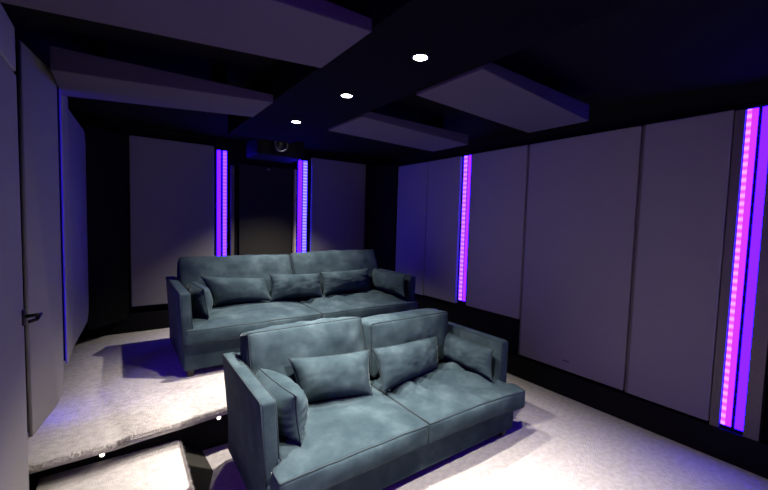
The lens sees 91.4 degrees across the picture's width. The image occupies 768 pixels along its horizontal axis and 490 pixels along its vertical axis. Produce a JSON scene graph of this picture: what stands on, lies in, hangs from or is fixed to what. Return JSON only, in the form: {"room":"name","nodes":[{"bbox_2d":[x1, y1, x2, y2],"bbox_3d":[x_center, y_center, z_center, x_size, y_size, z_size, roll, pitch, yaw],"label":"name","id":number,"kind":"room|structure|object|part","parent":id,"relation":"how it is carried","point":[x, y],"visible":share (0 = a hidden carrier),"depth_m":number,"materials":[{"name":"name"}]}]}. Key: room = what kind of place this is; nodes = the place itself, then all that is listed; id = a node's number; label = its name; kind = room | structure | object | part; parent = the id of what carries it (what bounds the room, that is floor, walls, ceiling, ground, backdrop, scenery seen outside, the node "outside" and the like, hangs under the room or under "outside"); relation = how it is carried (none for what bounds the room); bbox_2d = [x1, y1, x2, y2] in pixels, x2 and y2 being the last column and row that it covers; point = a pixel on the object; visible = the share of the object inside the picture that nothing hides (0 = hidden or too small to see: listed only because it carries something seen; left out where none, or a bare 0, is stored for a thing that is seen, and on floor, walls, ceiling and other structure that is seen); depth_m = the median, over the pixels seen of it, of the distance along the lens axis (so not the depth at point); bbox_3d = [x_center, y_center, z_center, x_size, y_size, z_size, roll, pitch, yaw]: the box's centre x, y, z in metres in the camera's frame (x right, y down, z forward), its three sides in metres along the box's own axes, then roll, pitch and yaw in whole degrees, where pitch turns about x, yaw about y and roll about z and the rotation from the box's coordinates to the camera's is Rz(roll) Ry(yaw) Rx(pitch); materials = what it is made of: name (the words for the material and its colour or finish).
{"room":"home theater","nodes":[
{"label":"home theater","id":0,"kind":"room"},
{"bbox_2d":[74,117,378,312],"bbox_3d":[-1.882,-0.070,5.431,4.210,2.760,0.120,-1,4,-35],"label":"wall","id":1,"kind":"structure","parent":0,"point":[236,149],"depth_m":5.11,"materials":[{"name":"black paint"}]},
{"bbox_2d":[80,124,128,329],"bbox_3d":[-3.120,-0.184,4.205,0.070,2.170,0.520,2,4,11],"label":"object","id":2,"kind":"object","parent":1,"relation":"attached to","point":[106,151],"visible":0.97,"depth_m":4.18,"materials":[{"name":"black fabric"}]},
{"bbox_2d":[78,310,169,338],"bbox_3d":[-1.853,0.924,5.410,4.210,0.220,0.080,-1,4,-35],"label":"baseboard","id":3,"kind":"structure","parent":1,"relation":"attached to","point":[150,320],"depth_m":4.54,"materials":[{"name":"black paint"}]},
{"bbox_2d":[129,135,213,306],"bbox_3d":[-2.655,-0.280,4.747,0.925,2.040,0.069,-1,4,-35],"label":"acoustic panel","id":4,"kind":"object","parent":1,"relation":"attached to","point":[172,182],"visible":0.76,"depth_m":4.66,"materials":[{"name":"grey fabric"}]},
{"bbox_2d":[214,148,227,255],"bbox_3d":[-2.209,-0.270,5.078,0.165,2.025,0.050,-1,4,-35],"label":"led light strip","id":5,"kind":"object","parent":1,"relation":"attached to","point":[220,155],"visible":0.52,"depth_m":5.04,"materials":[{"name":"purple plastic"}]},
{"bbox_2d":[217,150,220,255],"bbox_3d":[-2.222,-0.269,5.045,0.045,1.985,0.013,-1,4,-35],"label":"diffuser","id":6,"kind":"object","parent":5,"relation":"attached to","point":[218,151],"depth_m":5.02,"materials":[{"name":"purple plastic"}]},
{"bbox_2d":[230,165,233,255],"bbox_3d":[-2.092,-0.154,5.158,0.045,1.850,0.070,-1,4,-35],"label":"trim","id":7,"kind":"structure","parent":1,"relation":"attached to","point":[231,166],"depth_m":5.11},
{"bbox_2d":[238,164,291,254],"bbox_3d":[-1.711,-0.166,5.438,0.760,1.920,0.050,-1,4,-35],"label":"panel","id":8,"kind":"object","parent":1,"relation":"attached to","point":[265,193],"visible":0.55,"depth_m":5.38,"materials":[{"name":"grey fabric"}]},
{"bbox_2d":[292,169,296,252],"bbox_3d":[-1.356,-0.185,5.672,0.020,1.890,0.080,-1,4,-35],"label":"trim","id":9,"kind":"structure","parent":1,"relation":"attached to","point":[295,170],"depth_m":5.63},
{"bbox_2d":[296,159,310,252],"bbox_3d":[-1.250,-0.285,5.757,0.225,2.025,0.050,-1,4,-35],"label":"led light strip","id":10,"kind":"object","parent":1,"relation":"attached to","point":[303,167],"visible":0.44,"depth_m":5.72,"materials":[{"name":"purple plastic"}]},
{"bbox_2d":[297,160,301,252],"bbox_3d":[-1.286,-0.283,5.709,0.060,1.985,0.013,-1,4,-35],"label":"diffuser","id":11,"kind":"object","parent":10,"relation":"attached to","point":[299,163],"depth_m":5.68,"materials":[{"name":"purple plastic"}]},
{"bbox_2d":[309,157,365,251],"bbox_3d":[-0.746,-0.315,6.100,0.975,2.070,0.069,-1,4,-35],"label":"acoustic panel","id":12,"kind":"object","parent":1,"relation":"attached to","point":[337,188],"visible":0.56,"depth_m":6.03,"materials":[{"name":"grey fabric"}]},
{"bbox_2d":[0,0,767,159],"bbox_3d":[0.431,-1.233,2.141,4.450,0.100,7.990,-1,4,-35],"label":"ceiling","id":13,"kind":"structure","parent":0,"point":[644,52],"depth_m":2.45,"materials":[{"name":"black paint"}]},
{"bbox_2d":[50,42,272,116],"bbox_3d":[-1.499,-1.137,2.613,1.329,0.260,0.635,0,4,-23],"label":"ceiling panel","id":14,"kind":"object","parent":13,"relation":"attached to","point":[76,74],"visible":1,"depth_m":2.40,"materials":[{"name":"grey fabric"}]},
{"bbox_2d":[0,0,371,67],"bbox_3d":[-0.779,-1.047,1.499,1.348,0.260,0.597,0,4,-30],"label":"ceiling panel","id":15,"kind":"object","parent":13,"relation":"attached to","point":[314,33],"visible":1,"depth_m":1.54,"materials":[{"name":"grey fabric"}]},
{"bbox_2d":[246,138,303,162],"bbox_3d":[-1.393,-1.260,4.844,0.600,0.285,0.581,-1,4,-35],"label":"projector","id":16,"kind":"object","parent":13,"relation":"attached to","point":[259,149],"visible":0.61,"depth_m":4.71,"materials":[{"name":"black plastic"}]},
{"bbox_2d":[328,109,467,151],"bbox_3d":[0.196,-1.146,3.542,1.396,0.260,0.578,-1,5,-39],"label":"ceiling panel","id":17,"kind":"object","parent":13,"relation":"attached to","point":[430,134],"visible":0.77,"depth_m":3.43,"materials":[{"name":"grey fabric"}]},
{"bbox_2d":[228,0,641,142],"bbox_3d":[0.541,-1.006,1.316,0.650,0.245,6.250,-1,4,-35],"label":"ceiling beam","id":18,"kind":"structure","parent":13,"relation":"attached to","point":[459,37],"depth_m":1.81,"materials":[{"name":"black paint"}]},
{"bbox_2d":[291,120,301,123],"bbox_3d":[-0.733,-1.030,3.131,0.092,0.012,0.092,-1,4,-35],"label":"recessed light","id":19,"kind":"object","parent":18,"relation":"attached to","point":[292,121],"visible":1,"depth_m":3.12,"materials":[{"name":"white metal"}]},
{"bbox_2d":[340,93,353,97],"bbox_3d":[-0.242,-0.973,2.440,0.092,0.012,0.092,-1,4,-35],"label":"recessed light","id":20,"kind":"object","parent":18,"relation":"attached to","point":[343,95],"visible":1,"depth_m":2.43,"materials":[{"name":"white metal"}]},
{"bbox_2d":[411,53,429,61],"bbox_3d":[0.179,-0.924,1.846,0.092,0.012,0.092,-1,4,-35],"label":"recessed light","id":21,"kind":"object","parent":18,"relation":"attached to","point":[418,57],"visible":1,"depth_m":1.84,"materials":[{"name":"white metal"}]},
{"bbox_2d":[417,62,588,132],"bbox_3d":[0.883,-1.067,2.579,1.406,0.260,0.528,-1,5,-40],"label":"ceiling panel","id":22,"kind":"object","parent":13,"relation":"attached to","point":[491,91],"visible":0.76,"depth_m":2.43,"materials":[{"name":"grey fabric"}]},
{"bbox_2d":[203,373,767,489],"bbox_3d":[0.350,1.620,2.318,4.450,0.100,7.990,-1,4,-35],"label":"floor","id":23,"kind":"structure","parent":0,"point":[556,441],"depth_m":2.73,"materials":[{"name":"beige carpet"}]},
{"bbox_2d":[36,440,212,489],"bbox_3d":[-1.481,1.438,2.204,0.904,0.168,0.651,-1,4,-35],"label":"step","id":24,"kind":"structure","parent":23,"relation":"on","point":[172,465],"depth_m":2.29,"materials":[{"name":"beige carpet"}]},
{"bbox_2d":[27,328,227,489],"bbox_3d":[-1.099,1.243,4.333,4.234,0.316,2.746,-1,4,-35],"label":"floor","id":25,"kind":"structure","parent":23,"relation":"on","point":[124,393],"depth_m":2.80,"materials":[{"name":"beige carpet"}]},
{"bbox_2d":[166,249,417,376],"bbox_3d":[-0.974,0.610,4.406,2.648,1.022,1.261,-1,4,-35],"label":"velvet sofa","id":26,"kind":"object","parent":25,"relation":"on","point":[199,341],"visible":0.73,"depth_m":4.06,"materials":[{"name":"teal fabric"}]},
{"bbox_3d":[-2.037,0.716,3.724,0.123,0.665,1.156,-1,4,-35],"label":"arm","id":27,"kind":"part","parent":26,"relation":"part of","materials":[{"name":"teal fabric"}]},
{"bbox_3d":[-1.726,1.122,3.341,0.063,0.090,0.063,-1,4,-35],"label":"leg","id":28,"kind":"part","parent":26,"relation":"part of","materials":[{"name":"brown wood"}]},
{"bbox_2d":[186,282,212,317],"bbox_3d":[-1.859,0.520,3.763,0.206,0.267,0.764,-1,4,-35],"label":"cushion","id":29,"kind":"object","parent":26,"relation":"on","point":[201,297],"visible":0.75,"depth_m":3.54,"materials":[{"name":"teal fabric"}]},
{"bbox_2d":[177,254,292,307],"bbox_3d":[-1.666,0.402,4.327,1.268,0.557,0.453,-1,4,-35],"label":"cushion","id":30,"kind":"object","parent":26,"relation":"on","point":[189,269],"depth_m":4.23,"materials":[{"name":"teal fabric"}]},
{"bbox_2d":[200,276,272,305],"bbox_3d":[-1.583,0.472,4.061,0.725,0.311,0.237,-1,4,-35],"label":"cushion","id":31,"kind":"object","parent":26,"relation":"on","point":[223,290],"visible":0.96,"depth_m":3.97,"materials":[{"name":"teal fabric"}]},
{"bbox_2d":[185,299,321,345],"bbox_3d":[-1.444,0.758,3.955,1.297,0.232,1.050,-1,4,-35],"label":"seat cushion","id":32,"kind":"object","parent":26,"relation":"on","point":[225,324],"depth_m":3.59,"materials":[{"name":"teal fabric"}]},
{"bbox_2d":[269,273,322,300],"bbox_3d":[-1.030,0.475,4.434,0.659,0.290,0.238,-1,4,-35],"label":"cushion","id":33,"kind":"object","parent":26,"relation":"on","point":[284,286],"visible":1,"depth_m":4.33,"materials":[{"name":"teal fabric"}]},
{"bbox_2d":[289,249,377,297],"bbox_3d":[-0.632,0.368,5.017,1.284,0.593,0.413,-1,4,-35],"label":"cushion","id":34,"kind":"object","parent":26,"relation":"on","point":[332,260],"depth_m":4.89,"materials":[{"name":"teal fabric"}]},
{"bbox_2d":[320,268,370,295],"bbox_3d":[-0.478,0.465,4.853,0.752,0.290,0.231,-1,4,-35],"label":"cushion","id":35,"kind":"object","parent":26,"relation":"on","point":[334,282],"visible":1,"depth_m":4.74,"materials":[{"name":"teal fabric"}]},
{"bbox_2d":[293,290,417,317],"bbox_3d":[-0.404,0.734,4.692,1.322,0.253,1.048,-1,4,-35],"label":"seat cushion","id":36,"kind":"object","parent":26,"relation":"on","point":[362,303],"depth_m":4.44,"materials":[{"name":"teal fabric"}]},
{"bbox_2d":[372,268,404,296],"bbox_3d":[0.040,0.477,4.965,0.176,0.272,0.834,-1,4,-35],"label":"cushion","id":37,"kind":"object","parent":26,"relation":"on","point":[383,280],"visible":0.94,"depth_m":4.83,"materials":[{"name":"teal fabric"}]},
{"bbox_3d":[0.023,0.684,5.184,0.123,0.665,1.156,-1,4,-35],"label":"arm","id":38,"kind":"part","parent":26,"relation":"part of","materials":[{"name":"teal fabric"}]},
{"bbox_2d":[222,308,524,489],"bbox_3d":[0.006,1.059,2.782,2.038,0.943,1.096,-1,4,-35],"label":"velvet sofa","id":39,"kind":"object","parent":23,"relation":"on","point":[379,440],"visible":0.73,"depth_m":2.48,"materials":[{"name":"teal fabric"}]},
{"bbox_3d":[-0.837,1.118,2.317,0.123,0.665,0.886,-1,4,-35],"label":"arm","id":40,"kind":"part","parent":39,"relation":"part of","materials":[{"name":"teal fabric"}]},
{"bbox_2d":[255,368,307,444],"bbox_3d":[-0.637,0.933,2.273,0.267,0.276,0.616,-1,4,-35],"label":"cushion","id":41,"kind":"object","parent":39,"relation":"on","point":[292,402],"visible":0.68,"depth_m":2.08,"materials":[{"name":"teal fabric"}]},
{"bbox_2d":[240,317,364,383],"bbox_3d":[-0.570,0.822,2.789,0.938,0.503,0.376,-1,4,-35],"label":"cushion","id":42,"kind":"object","parent":39,"relation":"on","point":[269,348],"depth_m":2.64,"materials":[{"name":"teal fabric"}]},
{"bbox_2d":[288,349,372,402],"bbox_3d":[-0.343,0.908,2.587,0.601,0.294,0.244,0,4,-28],"label":"cushion","id":43,"kind":"object","parent":39,"relation":"on","point":[320,378],"visible":0.93,"depth_m":2.50,"materials":[{"name":"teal fabric"}]},
{"bbox_2d":[270,386,427,489],"bbox_3d":[-0.346,1.167,2.411,0.991,0.237,0.883,-1,4,-35],"label":"seat cushion","id":44,"kind":"object","parent":39,"relation":"on","point":[344,438],"depth_m":2.14,"materials":[{"name":"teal fabric"}]},
{"bbox_2d":[361,308,447,376],"bbox_3d":[0.174,0.822,3.275,0.893,0.477,0.386,-1,4,-35],"label":"cushion","id":45,"kind":"object","parent":39,"relation":"on","point":[382,330],"depth_m":3.09,"materials":[{"name":"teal fabric"}]},
{"bbox_2d":[372,337,437,392],"bbox_3d":[0.223,0.900,2.982,0.791,0.305,0.230,-2,5,-43],"label":"cushion","id":46,"kind":"object","parent":39,"relation":"on","point":[397,364],"visible":1,"depth_m":2.82,"materials":[{"name":"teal fabric"}]},
{"bbox_2d":[369,359,524,441],"bbox_3d":[0.455,1.141,2.978,1.042,0.259,0.883,-1,4,-35],"label":"seat cushion","id":47,"kind":"object","parent":39,"relation":"on","point":[449,399],"depth_m":2.74,"materials":[{"name":"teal fabric"}]},
{"bbox_2d":[443,333,493,379],"bbox_3d":[0.693,0.926,3.241,0.229,0.246,0.655,-1,4,-35],"label":"cushion","id":48,"kind":"object","parent":39,"relation":"on","point":[473,356],"visible":0.85,"depth_m":3.09,"materials":[{"name":"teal fabric"}]},
{"bbox_3d":[0.725,1.094,3.424,0.123,0.665,0.886,-1,4,-35],"label":"arm","id":49,"kind":"part","parent":39,"relation":"part of","materials":[{"name":"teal fabric"}]},
{"bbox_2d":[379,80,767,441],"bbox_3d":[2.157,0.166,3.481,0.120,2.760,7.990,-1,4,-35],"label":"wall","id":50,"kind":"structure","parent":0,"point":[507,328],"depth_m":3.81,"materials":[{"name":"black paint"}]},
{"bbox_2d":[365,164,398,270],"bbox_3d":[-0.050,-0.223,6.236,0.607,2.170,0.070,4,4,34],"label":"panel","id":51,"kind":"object","parent":50,"relation":"attached to","point":[382,181],"visible":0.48,"depth_m":6.17,"materials":[{"name":"black fabric"}]},
{"bbox_2d":[395,162,427,294],"bbox_3d":[0.428,-0.252,5.744,0.070,1.945,0.695,-1,4,-35],"label":"acoustic panel","id":52,"kind":"object","parent":50,"relation":"attached to","point":[413,178],"visible":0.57,"depth_m":5.67,"materials":[{"name":"grey fabric"}]},
{"bbox_2d":[424,156,462,302],"bbox_3d":[0.817,-0.211,5.196,0.070,1.935,0.630,-1,4,-35],"label":"acoustic panel","id":53,"kind":"object","parent":50,"relation":"attached to","point":[444,190],"visible":0.94,"depth_m":5.14,"materials":[{"name":"grey fabric"}]},
{"bbox_2d":[457,153,474,302],"bbox_3d":[1.061,-0.209,4.869,0.050,1.915,0.175,-1,4,-35],"label":"led light strip","id":54,"kind":"object","parent":50,"relation":"attached to","point":[467,159],"visible":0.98,"depth_m":4.86,"materials":[{"name":"purple plastic"}]},
{"bbox_2d":[462,155,470,300],"bbox_3d":[1.067,-0.207,4.828,0.013,1.875,0.040,-1,4,-35],"label":"diffuser","id":55,"kind":"object","parent":54,"relation":"attached to","point":[468,158],"depth_m":4.83,"materials":[{"name":"purple plastic"}]},
{"bbox_2d":[466,145,528,318],"bbox_3d":[1.333,-0.157,4.469,0.070,1.925,0.788,-1,4,-35],"label":"acoustic panel","id":56,"kind":"object","parent":50,"relation":"attached to","point":[498,195],"visible":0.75,"depth_m":4.40,"materials":[{"name":"grey fabric"}]},
{"bbox_2d":[518,126,642,389],"bbox_3d":[1.870,0.104,3.715,0.072,2.322,1.078,-1,4,-35],"label":"acoustic panel","id":57,"kind":"object","parent":50,"relation":"attached to","point":[582,196],"visible":0.87,"depth_m":3.60,"materials":[{"name":"grey fabric"}]},
{"bbox_3d":[1.571,0.069,4.149,0.058,2.322,0.021,-1,4,-35],"label":"edge trim","id":58,"kind":"part","parent":57,"relation":"part of","materials":[{"name":"black fabric"}]},
{"bbox_2d":[507,351,767,478],"bbox_3d":[2.808,1.516,2.425,0.073,0.235,5.100,-1,4,-35],"label":"baseboard","id":59,"kind":"structure","parent":50,"relation":"attached to","point":[722,443],"depth_m":3.15,"materials":[{"name":"black paint"}]},
{"bbox_2d":[625,110,735,420],"bbox_3d":[2.355,0.164,3.034,0.070,2.329,0.583,-1,4,-35],"label":"acoustic panel","id":60,"kind":"object","parent":50,"relation":"attached to","point":[684,181],"visible":0.88,"depth_m":2.98,"materials":[{"name":"grey fabric"}]},
{"bbox_3d":[2.198,0.145,3.265,0.058,2.329,0.021,-1,4,-35],"label":"edge trim","id":61,"kind":"part","parent":60,"relation":"part of","materials":[{"name":"black fabric"}]},
{"bbox_2d":[709,103,767,441],"bbox_3d":[2.610,0.196,2.680,0.064,2.355,0.280,-1,4,-35],"label":"led light strip","id":62,"kind":"object","parent":50,"relation":"attached to","point":[740,375],"visible":1,"depth_m":2.68,"materials":[{"name":"purple plastic"}]},
{"bbox_3d":[2.529,0.199,2.761,0.026,2.335,0.055,-1,4,-35],"label":"edge trim","id":63,"kind":"part","parent":62,"relation":"part of","materials":[{"name":"black metal"}]},
{"bbox_2d":[725,108,758,426],"bbox_3d":[2.578,0.189,2.704,0.013,2.305,0.033,-1,4,-35],"label":"diffuser","id":64,"kind":"object","parent":62,"relation":"attached to","point":[751,152],"depth_m":2.70,"materials":[{"name":"purple plastic"}]},
{"bbox_2d":[734,106,767,430],"bbox_3d":[2.613,0.193,2.656,0.013,2.305,0.047,-1,4,-35],"label":"diffuser","id":65,"kind":"object","parent":62,"relation":"attached to","point":[759,187],"depth_m":2.65,"materials":[{"name":"purple plastic"}]},
{"bbox_3d":[2.645,0.212,2.597,0.026,2.335,0.082,-1,4,-35],"label":"edge trim","id":66,"kind":"part","parent":62,"relation":"part of","materials":[{"name":"purple plastic"}]},
{"bbox_3d":[-1.376,0.221,0.977,0.120,2.760,7.990,-1,4,-35],"label":"wall","id":67,"kind":"structure","parent":0,"visible":0},
{"bbox_2d":[0,3,15,70],"bbox_3d":[-1.562,-0.926,1.406,0.099,0.215,1.015,-1,4,-35],"label":"acoustic panel","id":68,"kind":"object","parent":67,"relation":"attached to","point":[7,30],"visible":0.94,"depth_m":1.71,"materials":[{"name":"grey fabric"}]},
{"bbox_2d":[0,55,42,489],"bbox_3d":[-1.566,0.303,1.504,0.172,2.220,1.015,-1,4,-35],"label":"door","id":69,"kind":"structure","parent":67,"relation":"in","point":[14,469],"depth_m":1.71,"materials":[{"name":"grey fabric"}]},
{"bbox_3d":[-1.775,0.369,1.884,0.076,0.080,0.133,-1,4,-35],"label":"handle","id":70,"kind":"part","parent":69,"relation":"part of","materials":[{"name":"black metal"}]},
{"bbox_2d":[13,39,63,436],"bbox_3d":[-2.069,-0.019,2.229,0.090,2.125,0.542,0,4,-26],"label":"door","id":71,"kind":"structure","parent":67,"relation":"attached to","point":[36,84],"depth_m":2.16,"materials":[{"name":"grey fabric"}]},
{"bbox_2d":[57,86,73,363],"bbox_3d":[-2.475,-0.144,2.791,0.191,2.000,0.420,-1,4,-35],"label":"acoustic panel","id":72,"kind":"object","parent":67,"relation":"attached to","point":[62,101],"visible":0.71,"depth_m":2.72,"materials":[{"name":"grey fabric"}]},
{"bbox_2d":[68,109,88,344],"bbox_3d":[-2.897,-0.155,3.430,0.185,1.940,1.021,-1,4,-33],"label":"acoustic panel","id":73,"kind":"object","parent":67,"relation":"attached to","point":[77,149],"visible":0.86,"depth_m":3.39,"materials":[{"name":"grey fabric"}]}
]}

